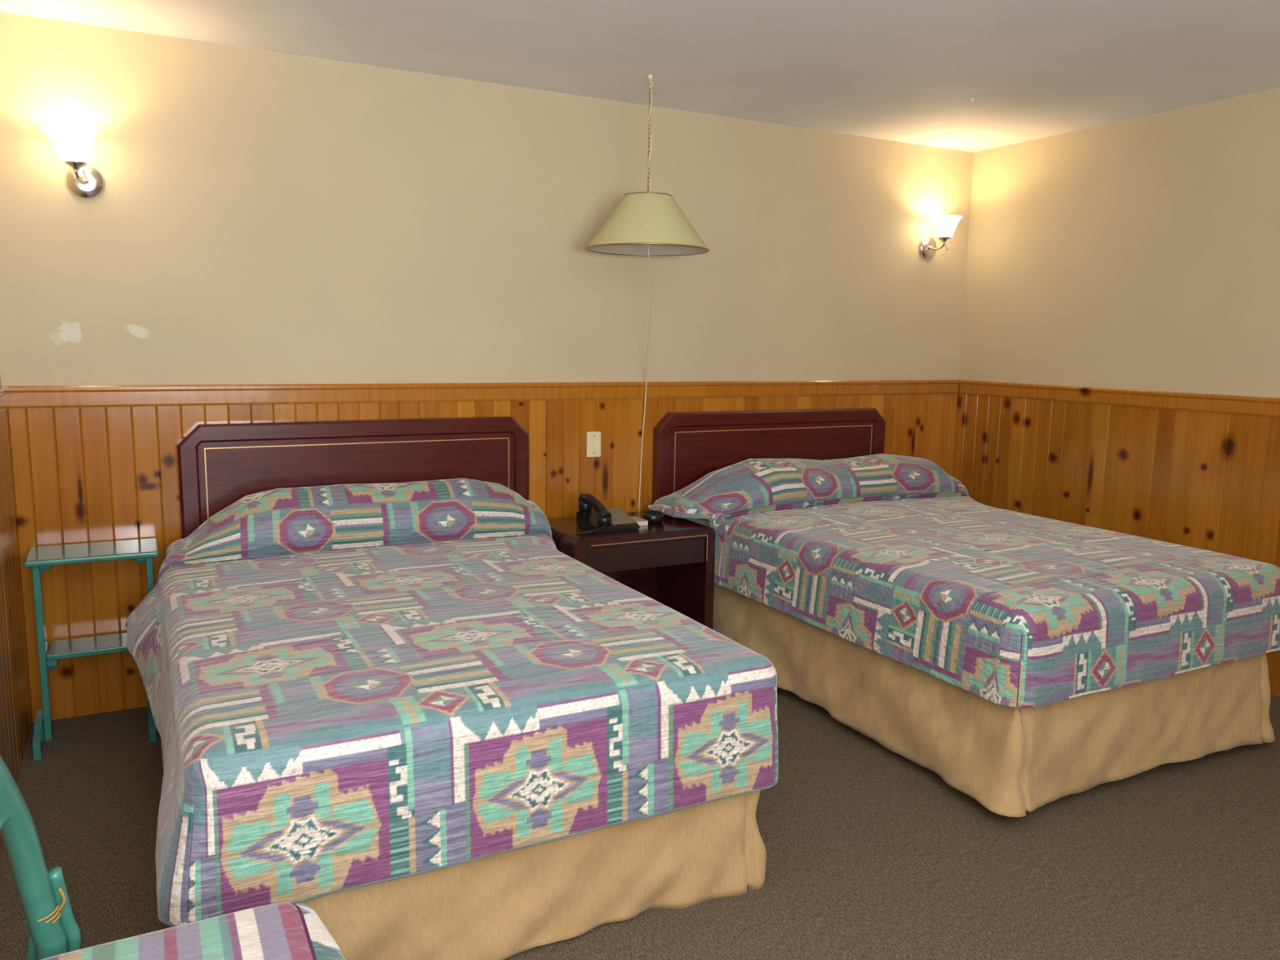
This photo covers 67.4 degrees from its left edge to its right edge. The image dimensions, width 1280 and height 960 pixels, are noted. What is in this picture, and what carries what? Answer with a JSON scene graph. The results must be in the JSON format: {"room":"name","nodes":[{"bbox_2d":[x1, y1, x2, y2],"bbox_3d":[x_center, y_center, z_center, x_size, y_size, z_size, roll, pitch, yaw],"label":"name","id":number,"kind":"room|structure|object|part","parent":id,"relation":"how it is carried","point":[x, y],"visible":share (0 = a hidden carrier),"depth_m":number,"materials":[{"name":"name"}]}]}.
{"room":"hotel room","nodes":[
{"label":"hotel room","id":0,"kind":"room"},
{"bbox_2d":[0,12,973,386],"bbox_3d":[-0.238,-0.473,4.543,4.659,2.525,0.120,-3,9,-28],"label":"wall","id":1,"kind":"structure","parent":0,"point":[259,216],"depth_m":4.02,"materials":[{"name":"beige paint"}]},
{"bbox_2d":[40,124,104,199],"bbox_3d":[-1.970,-1.105,3.336,0.181,0.220,0.212,-3,9,-28],"label":"wall sconce","id":2,"kind":"object","parent":1,"relation":"attached to","point":[72,144],"visible":1,"depth_m":3.30,"materials":[{"name":"white glass"}]},
{"bbox_3d":[-1.963,-1.154,3.311,0.176,0.114,0.176,-3,9,-28],"label":"lamp shade","id":3,"kind":"part","parent":2,"relation":"part of","materials":[{"name":"white glass"}]},
{"bbox_3d":[-1.966,-1.071,3.380,0.022,0.055,0.119,-2,9,-17],"label":"arm","id":4,"kind":"part","parent":2,"relation":"part of","materials":[{"name":"silver metal"}]},
{"bbox_3d":[-1.989,-1.071,3.441,0.122,0.122,0.021,-3,9,-28],"label":"plate","id":5,"kind":"part","parent":2,"relation":"part of","materials":[{"name":"silver metal"}]},
{"bbox_3d":[-1.927,-1.053,3.334,0.028,0.046,0.013,6,10,32],"label":"switch knob","id":6,"kind":"part","parent":2,"relation":"part of","materials":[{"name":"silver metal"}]},
{"bbox_2d":[8,393,958,722],"bbox_3d":[-0.217,0.196,4.580,4.631,1.190,0.014,-3,9,-28],"label":"wainscoting","id":7,"kind":"structure","parent":1,"relation":"attached to","point":[81,475],"depth_m":3.69,"materials":[{"name":"brown wood"}]},
{"bbox_2d":[8,379,959,408],"bbox_3d":[-0.204,-0.417,4.484,4.659,0.080,0.030,-3,9,-28],"label":"trim","id":8,"kind":"structure","parent":1,"relation":"attached to","point":[143,395],"depth_m":4.10,"materials":[{"name":"brown wood"}]},
{"bbox_2d":[586,431,600,457],"bbox_3d":[-0.216,-0.167,4.508,0.072,0.120,0.017,-3,9,-28],"label":"light switch","id":9,"kind":"object","parent":1,"relation":"attached to","point":[593,449],"visible":1,"depth_m":4.51,"materials":[{"name":"beige plastic"}]},
{"bbox_2d":[919,214,962,258],"bbox_3d":[1.642,-1.318,5.221,0.176,0.214,0.212,-3,9,-28],"label":"wall sconce","id":10,"kind":"object","parent":1,"relation":"attached to","point":[944,225],"visible":1,"depth_m":5.18,"materials":[{"name":"white glass"}]},
{"bbox_3d":[1.597,-1.286,5.311,0.122,0.122,0.021,-3,9,-28],"label":"plate","id":11,"kind":"part","parent":10,"relation":"part of","materials":[{"name":"silver metal"}]},
{"bbox_3d":[1.626,-1.286,5.255,0.020,0.055,0.116,-3,9,-28],"label":"arm","id":12,"kind":"part","parent":10,"relation":"part of","materials":[{"name":"silver metal"}]},
{"bbox_3d":[1.651,-1.369,5.197,0.176,0.107,0.176,-3,9,-28],"label":"lamp shade","id":13,"kind":"part","parent":10,"relation":"part of","materials":[{"name":"white glass"}]},
{"bbox_2d":[0,687,1279,959],"bbox_3d":[1.057,1.206,2.255,4.959,0.100,5.841,-3,9,-28],"label":"floor","id":14,"kind":"structure","parent":0,"point":[871,855],"depth_m":2.71,"materials":[{"name":"brown carpet"}]},
{"bbox_2d":[23,537,158,760],"bbox_3d":[-1.964,0.590,3.484,0.418,0.672,0.366,-3,9,-28],"label":"side table","id":15,"kind":"object","parent":14,"relation":"on","point":[40,558],"visible":0.74,"depth_m":3.43,"materials":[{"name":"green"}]},
{"bbox_3d":[-2.131,0.607,3.427,0.022,0.649,0.095,-3,9,-28],"label":"leg","id":16,"kind":"part","parent":15,"relation":"part of","materials":[{"name":"green metal"}]},
{"bbox_2d":[46,632,128,660],"bbox_3d":[-2.003,0.612,3.564,0.330,0.020,0.185,-3,9,-28],"label":"shelf","id":17,"kind":"object","parent":15,"relation":"attached to","point":[110,643],"depth_m":3.51,"materials":[{"name":"green glass"}]},
{"bbox_3d":[-1.818,0.588,3.590,0.022,0.649,0.095,-3,9,-28],"label":"leg","id":18,"kind":"part","parent":15,"relation":"part of","materials":[{"name":"green metal"}]},
{"bbox_2d":[0,755,345,959],"bbox_3d":[-0.719,0.782,1.456,0.544,0.916,0.696,-3,9,-28],"label":"armchair","id":19,"kind":"object","parent":14,"relation":"on","point":[285,931],"visible":1,"depth_m":1.59,"materials":[{"name":"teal fabric"}]},
{"bbox_2d":[40,902,345,959],"bbox_3d":[-0.674,0.821,1.421,0.502,0.064,0.582,-3,9,-28],"label":"seat cushion","id":20,"kind":"object","parent":19,"relation":"on","point":[285,931],"depth_m":1.60,"materials":[{"name":"fabric"}]},
{"bbox_2d":[177,416,528,538],"bbox_3d":[-1.144,0.299,4.057,1.420,1.108,0.060,-3,9,-28],"label":"headboard","id":21,"kind":"object","parent":14,"relation":"on","point":[220,464],"visible":0.44,"depth_m":3.92,"materials":[{"name":"brown wood"}]},
{"bbox_3d":[-1.144,0.158,4.039,1.279,0.682,0.045,-3,9,-28],"label":"panel","id":22,"kind":"part","parent":21,"relation":"part of","materials":[{"name":"brown wood"}]},
{"bbox_2d":[295,790,766,959],"bbox_3d":[-0.717,0.702,3.122,1.366,0.597,2.038,-3,9,-28],"label":"bed","id":23,"kind":"object","parent":14,"relation":"on","point":[503,905],"visible":0.16,"depth_m":2.31,"materials":[{"name":"fabric"}]},
{"bbox_2d":[124,478,778,926],"bbox_3d":[-0.727,0.421,3.059,1.632,0.570,2.063,-3,9,-28],"label":"bedspread","id":24,"kind":"object","parent":23,"relation":"on","point":[348,686],"visible":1,"depth_m":2.34,"materials":[{"name":"fabric"}]},
{"bbox_2d":[546,510,715,629],"bbox_3d":[-0.080,0.511,4.337,0.680,0.642,0.471,-3,9,-28],"label":"nightstand","id":25,"kind":"object","parent":14,"relation":"on","point":[671,562],"visible":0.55,"depth_m":4.21,"materials":[{"name":"brown wood"}]},
{"bbox_2d":[576,493,639,535],"bbox_3d":[-0.179,0.141,4.141,0.317,0.142,0.284,-3,9,-28],"label":"telephone","id":26,"kind":"object","parent":25,"relation":"on","point":[600,520],"visible":1,"depth_m":4.13,"materials":[{"name":"black plastic"}]},
{"bbox_3d":[-0.194,0.207,3.999,0.152,0.042,0.032,-5,10,-34],"label":"cord","id":27,"kind":"part","parent":26,"relation":"part of","materials":[{"name":"black plastic"}]},
{"bbox_3d":[-0.182,0.557,4.538,0.588,0.470,0.013,-3,9,-28],"label":"panel","id":28,"kind":"part","parent":25,"relation":"part of","materials":[{"name":"brown wood"}]},
{"bbox_2d":[630,515,648,525],"bbox_3d":[-0.025,0.184,4.288,0.075,0.020,0.122,-3,9,-28],"label":"notepad","id":29,"kind":"object","parent":25,"relation":"on","point":[641,522],"visible":0.54,"depth_m":4.25,"materials":[{"name":"white paper"}]},
{"bbox_3d":[-0.072,0.296,4.296,0.584,0.109,0.434,-3,9,-28],"label":"drawer","id":30,"kind":"part","parent":25,"relation":"part of","materials":[{"name":"brown wood"}]},
{"bbox_2d":[641,511,664,523],"bbox_3d":[0.058,0.168,4.324,0.103,0.042,0.103,-3,9,-28],"label":"ashtray","id":31,"kind":"object","parent":25,"relation":"on","point":[652,517],"visible":0.94,"depth_m":4.29,"materials":[{"name":"black plastic"}]},
{"bbox_2d":[652,407,885,504],"bbox_3d":[0.701,0.189,5.019,1.420,1.108,0.060,-3,9,-28],"label":"headboard","id":32,"kind":"object","parent":14,"relation":"on","point":[688,446],"visible":0.44,"depth_m":4.86,"materials":[{"name":"brown wood"}]},
{"bbox_3d":[0.701,0.047,5.002,1.279,0.682,0.045,-3,9,-28],"label":"panel","id":33,"kind":"part","parent":32,"relation":"part of","materials":[{"name":"brown wood"}]},
{"bbox_2d":[682,517,1275,817],"bbox_3d":[1.241,0.571,4.087,1.434,0.637,2.132,-3,9,-28],"label":"bed","id":34,"kind":"object","parent":14,"relation":"on","point":[1011,761],"visible":0.41,"depth_m":3.25,"materials":[{"name":"fabric"}]},
{"bbox_3d":[1.255,0.346,4.096,1.370,0.195,2.070,-3,9,-28],"label":"mattress","id":35,"kind":"part","parent":34,"relation":"part of","materials":[{"name":"multicoloured fabric"}]},
{"bbox_2d":[648,453,1279,707],"bbox_3d":[1.289,0.252,4.044,1.744,0.514,2.077,-3,9,-28],"label":"bedspread","id":36,"kind":"object","parent":34,"relation":"on","point":[892,557],"visible":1,"depth_m":3.39,"materials":[{"name":"fabric"}]},
{"bbox_2d":[0,0,1279,152],"bbox_3d":[1.098,-1.391,1.878,4.959,0.100,5.841,-3,9,-28],"label":"ceiling","id":37,"kind":"structure","parent":0,"point":[906,71],"depth_m":3.54,"materials":[{"name":"white paint"}]},
{"bbox_2d":[585,74,709,511],"bbox_3d":[-0.013,-0.639,4.147,0.521,2.075,0.685,-3,9,-28],"label":"pendant lamp","id":38,"kind":"object","parent":37,"relation":"hanging from","point":[649,224],"visible":0.98,"depth_m":3.88,"materials":[{"name":"beige fabric"}]},
{"bbox_3d":[0.026,-0.368,4.355,0.034,1.480,0.481,1,8,-3],"label":"power cord","id":39,"kind":"part","parent":38,"relation":"part of","materials":[{"name":"white plastic"}]},
{"bbox_3d":[0.033,-1.073,4.010,0.516,0.217,0.516,-3,9,-28],"label":"lamp shade","id":40,"kind":"part","parent":38,"relation":"part of","materials":[{"name":"beige fabric"}]},
{"bbox_3d":[0.038,-1.394,3.964,0.008,0.462,0.008,3,9,17],"label":"chain","id":41,"kind":"part","parent":38,"relation":"part of","materials":[{"name":"gold metal"}]},
{"bbox_3d":[0.041,-1.384,3.967,0.015,0.488,0.017,-3,9,-28],"label":"cord","id":42,"kind":"part","parent":38,"relation":"part of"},
{"bbox_2d":[959,87,1279,397],"bbox_3d":[3.200,-0.217,3.157,0.120,2.525,5.811,-3,9,-28],"label":"wall","id":43,"kind":"structure","parent":0,"point":[1140,253],"depth_m":4.55,"materials":[{"name":"beige paint"}]},
{"bbox_2d":[952,392,1279,697],"bbox_3d":[3.155,0.454,3.174,0.014,1.190,5.681,-3,9,-28],"label":"wood wall paneling","id":44,"kind":"structure","parent":43,"relation":"attached to","point":[1206,481],"depth_m":4.60,"materials":[{"name":"brown wood"}]},
{"bbox_2d":[959,379,1279,417],"bbox_3d":[3.168,-0.157,3.063,0.030,0.080,5.660,-3,9,-28],"label":"trim","id":45,"kind":"structure","parent":43,"relation":"attached to","point":[1206,402],"depth_m":4.58,"materials":[{"name":"brown wood"}]},
{"bbox_3d":[-1.031,0.036,0.949,0.120,2.525,5.811,-3,9,-28],"label":"wall","id":46,"kind":"structure","parent":0,"visible":0},
{"bbox_2d":[0,386,10,413],"bbox_3d":[-0.931,0.088,0.925,0.030,0.080,5.660,-3,9,-28],"label":"trim","id":47,"kind":"structure","parent":46,"relation":"attached to","point":[4,390],"depth_m":3.28,"materials":[{"name":"brown wood"}]},
{"bbox_2d":[0,409,32,849],"bbox_3d":[-0.957,0.700,1.028,0.014,1.190,5.681,-3,9,-28],"label":"wainscoting","id":48,"kind":"structure","parent":46,"relation":"attached to","point":[15,711],"depth_m":3.22,"materials":[{"name":"brown wood"}]}
]}

